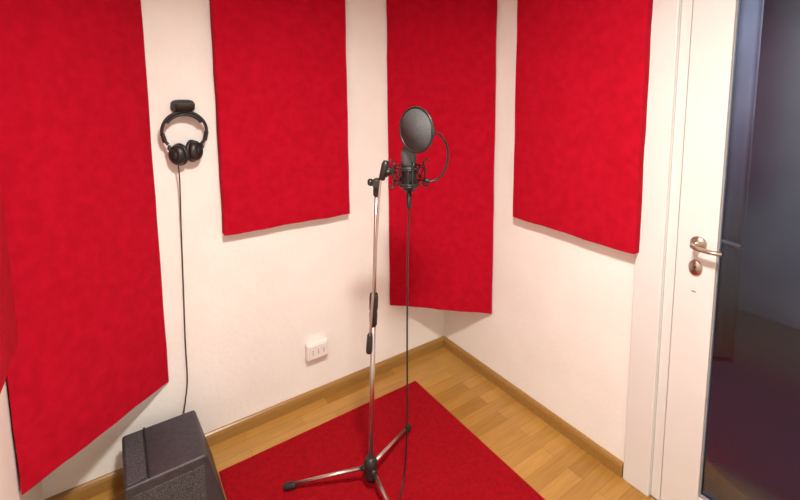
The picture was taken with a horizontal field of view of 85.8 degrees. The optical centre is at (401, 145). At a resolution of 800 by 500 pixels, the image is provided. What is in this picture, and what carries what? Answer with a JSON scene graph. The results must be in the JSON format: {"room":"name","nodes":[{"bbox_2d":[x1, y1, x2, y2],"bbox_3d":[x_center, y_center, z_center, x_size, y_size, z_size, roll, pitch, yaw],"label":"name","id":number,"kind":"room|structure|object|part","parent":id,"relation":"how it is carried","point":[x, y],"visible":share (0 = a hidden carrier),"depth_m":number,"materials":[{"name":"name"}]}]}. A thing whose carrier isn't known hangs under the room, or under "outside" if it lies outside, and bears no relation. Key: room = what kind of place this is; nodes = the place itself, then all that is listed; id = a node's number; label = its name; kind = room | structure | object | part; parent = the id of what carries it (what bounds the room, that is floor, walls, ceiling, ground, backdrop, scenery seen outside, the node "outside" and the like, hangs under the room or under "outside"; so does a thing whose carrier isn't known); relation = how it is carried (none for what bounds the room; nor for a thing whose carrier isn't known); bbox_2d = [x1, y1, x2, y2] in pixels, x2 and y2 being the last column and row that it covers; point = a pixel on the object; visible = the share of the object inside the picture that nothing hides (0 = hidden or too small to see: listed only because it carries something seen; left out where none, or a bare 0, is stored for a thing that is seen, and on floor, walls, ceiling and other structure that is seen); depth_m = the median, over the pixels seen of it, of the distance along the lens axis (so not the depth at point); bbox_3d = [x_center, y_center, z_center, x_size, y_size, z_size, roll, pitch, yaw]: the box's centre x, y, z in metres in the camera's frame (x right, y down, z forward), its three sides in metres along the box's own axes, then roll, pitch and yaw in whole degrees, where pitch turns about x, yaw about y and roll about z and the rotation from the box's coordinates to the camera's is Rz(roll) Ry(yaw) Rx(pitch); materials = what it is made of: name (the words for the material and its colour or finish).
{"room":"studio","nodes":[
{"label":"studio","id":0,"kind":"room"},
{"bbox_2d":[0,378,42,499],"bbox_3d":[-0.619,0.321,0.305,0.100,2.500,2.900,-5,8,-34],"label":"wall","id":1,"kind":"structure","parent":0,"point":[10,486],"depth_m":1.27,"materials":[{"name":"paint"}]},
{"bbox_2d":[0,183,18,392],"bbox_3d":[-0.962,-0.103,0.900,0.052,1.428,0.620,-5,8,-34],"label":"acoustic panel","id":2,"kind":"object","parent":1,"relation":"attached to","point":[9,340],"visible":1,"depth_m":1.15,"materials":[{"name":"red fabric"}]},
{"bbox_2d":[41,0,443,499],"bbox_3d":[-0.585,0.113,2.130,2.220,2.500,0.100,-5,8,-34],"label":"wall","id":3,"kind":"structure","parent":0,"point":[254,300],"depth_m":2.04,"materials":[{"name":"paint"}]},
{"bbox_2d":[0,0,168,494],"bbox_3d":[-1.124,0.092,1.497,0.052,1.946,0.567,2,7,17],"label":"acoustic panel","id":4,"kind":"object","parent":3,"relation":"attached to","point":[77,175],"visible":0.96,"depth_m":1.47,"materials":[{"name":"red fabric"}]},
{"bbox_2d":[170,100,194,111],"bbox_3d":[-0.897,-0.162,1.772,0.090,0.052,0.087,-5,8,-34],"label":"wall hook","id":5,"kind":"object","parent":3,"relation":"attached to","point":[176,105],"visible":0.94,"depth_m":1.76,"materials":[{"name":"black plastic"}]},
{"bbox_2d":[160,111,208,413],"bbox_3d":[-0.893,0.623,1.858,0.183,1.546,0.077,-5,8,-34],"label":"headphones","id":6,"kind":"object","parent":5,"relation":"hanging from","point":[179,154],"visible":0.94,"depth_m":1.78,"materials":[{"name":"black plastic"}]},
{"bbox_2d":[168,144,185,164],"bbox_3d":[-0.925,0.041,1.762,0.076,0.087,0.029,1,7,15],"label":"ear cup","id":7,"kind":"object","parent":6,"relation":"on","point":[177,153],"depth_m":1.75,"materials":[{"name":"black plastic"}]},
{"bbox_3d":[-0.946,0.732,1.850,0.057,1.332,0.051,-5,8,-34],"label":"headphone cord","id":8,"kind":"part","parent":6,"relation":"part of","materials":[{"name":"grey rubber"}]},
{"bbox_2d":[188,140,202,160],"bbox_3d":[-0.860,0.024,1.804,0.029,0.087,0.076,0,7,7],"label":"ear cup","id":9,"kind":"object","parent":6,"relation":"on","point":[195,149],"depth_m":1.78,"materials":[{"name":"black plastic"}]},
{"bbox_2d":[44,336,444,499],"bbox_3d":[-0.551,1.330,2.214,2.000,0.063,0.016,-5,8,-34],"label":"baseboard","id":10,"kind":"structure","parent":3,"relation":"attached to","point":[94,487],"depth_m":2.15,"materials":[{"name":"brown wood"}]},
{"bbox_2d":[209,0,349,235],"bbox_3d":[-0.545,-0.281,2.020,0.622,1.333,0.052,-5,8,-34],"label":"acoustic panel","id":11,"kind":"object","parent":3,"relation":"attached to","point":[280,70],"visible":1,"depth_m":1.99,"materials":[{"name":"red fabric"}]},
{"bbox_2d":[305,337,327,361],"bbox_3d":[-0.442,1.063,2.242,0.116,0.088,0.044,-5,8,-34],"label":"wall socket","id":12,"kind":"object","parent":3,"relation":"attached to","point":[315,349],"visible":1,"depth_m":2.22,"materials":[{"name":"white plastic"}]},
{"bbox_2d":[87,309,799,499],"bbox_3d":[0.904,1.420,1.950,4.300,0.080,3.900,-5,8,-34],"label":"floor","id":13,"kind":"structure","parent":0,"point":[555,467],"depth_m":2.11,"materials":[{"name":"brown wood"}]},
{"bbox_2d":[122,410,225,499],"bbox_3d":[-0.895,1.289,1.691,0.323,0.268,0.311,-5,8,-34],"label":"speaker","id":14,"kind":"object","parent":13,"relation":"on","point":[170,459],"visible":1,"depth_m":1.61,"materials":[{"name":"plastic"}]},
{"bbox_2d":[124,430,146,485],"bbox_3d":[-1.003,1.169,1.617,0.062,0.008,0.266,-5,8,-34],"label":"grille","id":15,"kind":"object","parent":14,"relation":"attached to","point":[135,444],"depth_m":1.60,"materials":[{"name":"fabric"}]},
{"bbox_3d":[-0.972,1.165,1.638,0.007,0.010,0.278,-5,8,-34],"label":"rail","id":16,"kind":"part","parent":14,"relation":"part of","materials":[{"name":"black plastic"}]},
{"bbox_2d":[132,465,206,499],"bbox_3d":[-0.836,1.301,1.560,0.233,0.182,0.026,-5,8,-34],"label":"grille","id":17,"kind":"object","parent":14,"relation":"attached to","point":[190,483],"depth_m":1.57,"materials":[{"name":"fabric"}]},
{"bbox_2d":[219,381,544,499],"bbox_3d":[0.085,1.435,1.493,1.043,0.005,1.565,-5,8,-34],"label":"rug","id":18,"kind":"object","parent":13,"relation":"on","point":[445,460],"visible":0.98,"depth_m":1.88,"materials":[{"name":"carpet"}]},
{"bbox_2d":[283,160,410,499],"bbox_3d":[-0.087,0.734,1.630,0.618,1.355,0.545,-5,8,-34],"label":"microphone stand","id":19,"kind":"object","parent":18,"relation":"on","point":[369,467],"visible":0.98,"depth_m":1.70,"materials":[{"name":"silver metal"}]},
{"bbox_3d":[-0.305,1.351,1.756,0.324,0.081,0.015,-1,6,-3],"label":"leg","id":20,"kind":"part","parent":19,"relation":"part of","materials":[{"name":"silver metal"}]},
{"bbox_3d":[-0.096,0.439,1.635,0.080,0.717,0.011,-1,6,-5],"label":"boom arm","id":21,"kind":"part","parent":19,"relation":"part of","materials":[{"name":"silver metal"}]},
{"bbox_3d":[-0.039,1.365,1.613,0.015,0.081,0.319,-4,7,-30],"label":"leg","id":22,"kind":"part","parent":19,"relation":"part of","materials":[{"name":"silver metal"}]},
{"bbox_3d":[-0.051,0.100,1.591,0.024,0.023,0.014,0,6,0],"label":"adapter knob","id":23,"kind":"part","parent":19,"relation":"part of","materials":[{"name":"black plastic"}]},
{"bbox_3d":[-0.045,1.331,1.916,0.015,0.081,0.314,3,7,28],"label":"leg","id":24,"kind":"part","parent":19,"relation":"part of","materials":[{"name":"silver metal"}]},
{"bbox_2d":[401,146,416,208],"bbox_3d":[0.027,0.119,1.625,0.062,0.242,0.062,-5,8,-34],"label":"microphone","id":25,"kind":"object","parent":19,"relation":"attached to","point":[407,157],"visible":0.69,"depth_m":1.60,"materials":[{"name":"black plastic"}]},
{"bbox_2d":[399,209,409,499],"bbox_3d":[0.002,0.859,1.343,0.466,1.174,0.626,-5,8,-34],"label":"microphone cable","id":26,"kind":"object","parent":25,"relation":"hanging from","point":[408,209],"depth_m":1.71,"materials":[{"name":"black rubber"}]},
{"bbox_2d":[401,146,416,166],"bbox_3d":[0.026,0.038,1.616,0.062,0.078,0.062,-5,8,-34],"label":"grille","id":27,"kind":"object","parent":25,"relation":"attached to","point":[407,157],"depth_m":1.59,"materials":[{"name":"black metal"}]},
{"bbox_2d":[389,158,429,191],"bbox_3d":[0.027,0.106,1.624,0.153,0.112,0.154,-5,8,-34],"label":"mount","id":28,"kind":"object","parent":19,"relation":"attached to","point":[412,186],"depth_m":1.60,"materials":[{"name":"black metal"}]},
{"bbox_2d":[399,106,448,182],"bbox_3d":[0.100,0.003,1.572,0.144,0.294,0.170,-7,9,-44],"label":"filter","id":29,"kind":"object","parent":19,"relation":"attached to","point":[417,132],"visible":1,"depth_m":1.52,"materials":[{"name":"black fabric"}]},
{"bbox_2d":[444,0,681,494],"bbox_3d":[1.127,0.173,1.482,0.120,2.500,2.900,-5,8,-34],"label":"wall","id":30,"kind":"structure","parent":0,"point":[558,327],"depth_m":2.06,"materials":[{"name":"paint"}]},
{"bbox_2d":[386,0,496,313],"bbox_3d":[0.212,-0.025,2.357,0.583,1.930,0.052,1,7,11],"label":"acoustic panel","id":31,"kind":"object","parent":30,"relation":"attached to","point":[441,54],"visible":0.91,"depth_m":2.33,"materials":[{"name":"red fabric"}]},
{"bbox_2d":[444,337,623,477],"bbox_3d":[0.601,1.313,2.283,0.016,0.063,1.162,-5,8,-34],"label":"baseboard","id":32,"kind":"structure","parent":30,"relation":"attached to","point":[592,448],"depth_m":2.13,"materials":[{"name":"brown wood"}]},
{"bbox_2d":[513,0,652,253],"bbox_3d":[0.739,-0.269,1.844,0.052,1.338,0.609,-5,8,-34],"label":"acoustic panel","id":33,"kind":"object","parent":30,"relation":"attached to","point":[582,81],"visible":1,"depth_m":1.79,"materials":[{"name":"red fabric"}]},
{"bbox_2d":[623,0,680,496],"bbox_3d":[1.227,0.361,1.235,0.016,2.180,1.088,-5,8,-34],"label":"trim","id":34,"kind":"structure","parent":30,"relation":"attached to","point":[649,262],"depth_m":1.64,"materials":[{"name":"white paint"}]},
{"bbox_2d":[651,0,693,499],"bbox_3d":[1.284,0.407,1.277,0.111,2.079,0.883,-5,8,-34],"label":"trim","id":35,"kind":"structure","parent":30,"relation":"attached to","point":[687,5],"depth_m":1.59,"materials":[{"name":"white paint"}]},
{"bbox_2d":[660,0,740,499],"bbox_3d":[1.251,0.426,1.257,0.040,2.037,0.809,-5,8,-34],"label":"leaf","id":36,"kind":"object","parent":30,"relation":"attached to","point":[713,21],"visible":1,"depth_m":1.52,"materials":[{"name":"white paint"}]},
{"bbox_2d":[688,259,702,275],"bbox_3d":[1.041,0.435,1.526,0.009,0.059,0.044,-5,8,-34],"label":"rosette","id":37,"kind":"object","parent":36,"relation":"attached to","point":[698,270],"visible":1,"depth_m":1.52,"materials":[{"name":"silver metal"}]},
{"bbox_2d":[690,236,706,248],"bbox_3d":[1.033,0.347,1.507,0.031,0.052,0.052,-5,8,-34],"label":"rosette","id":38,"kind":"object","parent":36,"relation":"attached to","point":[701,242],"visible":0.59,"depth_m":1.50,"materials":[{"name":"silver metal"}]},
{"bbox_2d":[689,243,721,256],"bbox_3d":[1.033,0.354,1.460,0.045,0.020,0.099,-5,8,-34],"label":"lever","id":39,"kind":"object","parent":38,"relation":"attached to","point":[694,246],"visible":1,"depth_m":1.45,"materials":[{"name":"silver metal"}]},
{"bbox_2d":[698,0,739,499],"bbox_3d":[1.243,0.425,1.249,0.010,1.790,0.565,-5,8,-34],"label":"bead","id":40,"kind":"object","parent":36,"relation":"attached to","point":[700,495],"visible":1,"depth_m":1.47,"materials":[{"name":"grey"}]},
{"bbox_3d":[1.092,0.342,1.546,0.031,0.052,0.052,-5,8,-34],"label":"rosette","id":41,"kind":"object","parent":36,"relation":"attached to","visible":0},
{"bbox_2d":[722,239,741,248],"bbox_3d":[1.139,0.346,1.526,0.046,0.019,0.108,-5,8,-34],"label":"lever","id":42,"kind":"object","parent":41,"relation":"attached to","point":[725,242],"visible":0.41,"depth_m":1.50,"materials":[{"name":"silver metal"}]},
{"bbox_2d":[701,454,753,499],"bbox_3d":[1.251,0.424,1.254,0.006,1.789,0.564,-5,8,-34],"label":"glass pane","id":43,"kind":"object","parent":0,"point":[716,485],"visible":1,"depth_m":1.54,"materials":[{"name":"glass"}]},
{"bbox_2d":[738,0,799,328],"bbox_3d":[2.631,-0.009,2.976,0.100,2.500,3.700,-5,8,-34],"label":"wall","id":44,"kind":"structure","parent":0,"point":[770,273],"depth_m":2.97,"materials":[{"name":"paint"}]},
{"bbox_3d":[1.802,-1.221,2.278,2.080,0.080,3.900,-5,8,-34],"label":"ceiling","id":45,"kind":"structure","parent":0,"visible":0},
{"bbox_2d":[713,0,763,361],"bbox_3d":[1.660,0.004,2.800,0.078,2.470,1.200,-5,8,-34],"label":"curtain","id":46,"kind":"object","parent":45,"relation":"hanging from","point":[751,11],"visible":0.13,"depth_m":2.45,"materials":[{"name":"fabric"}]}
]}

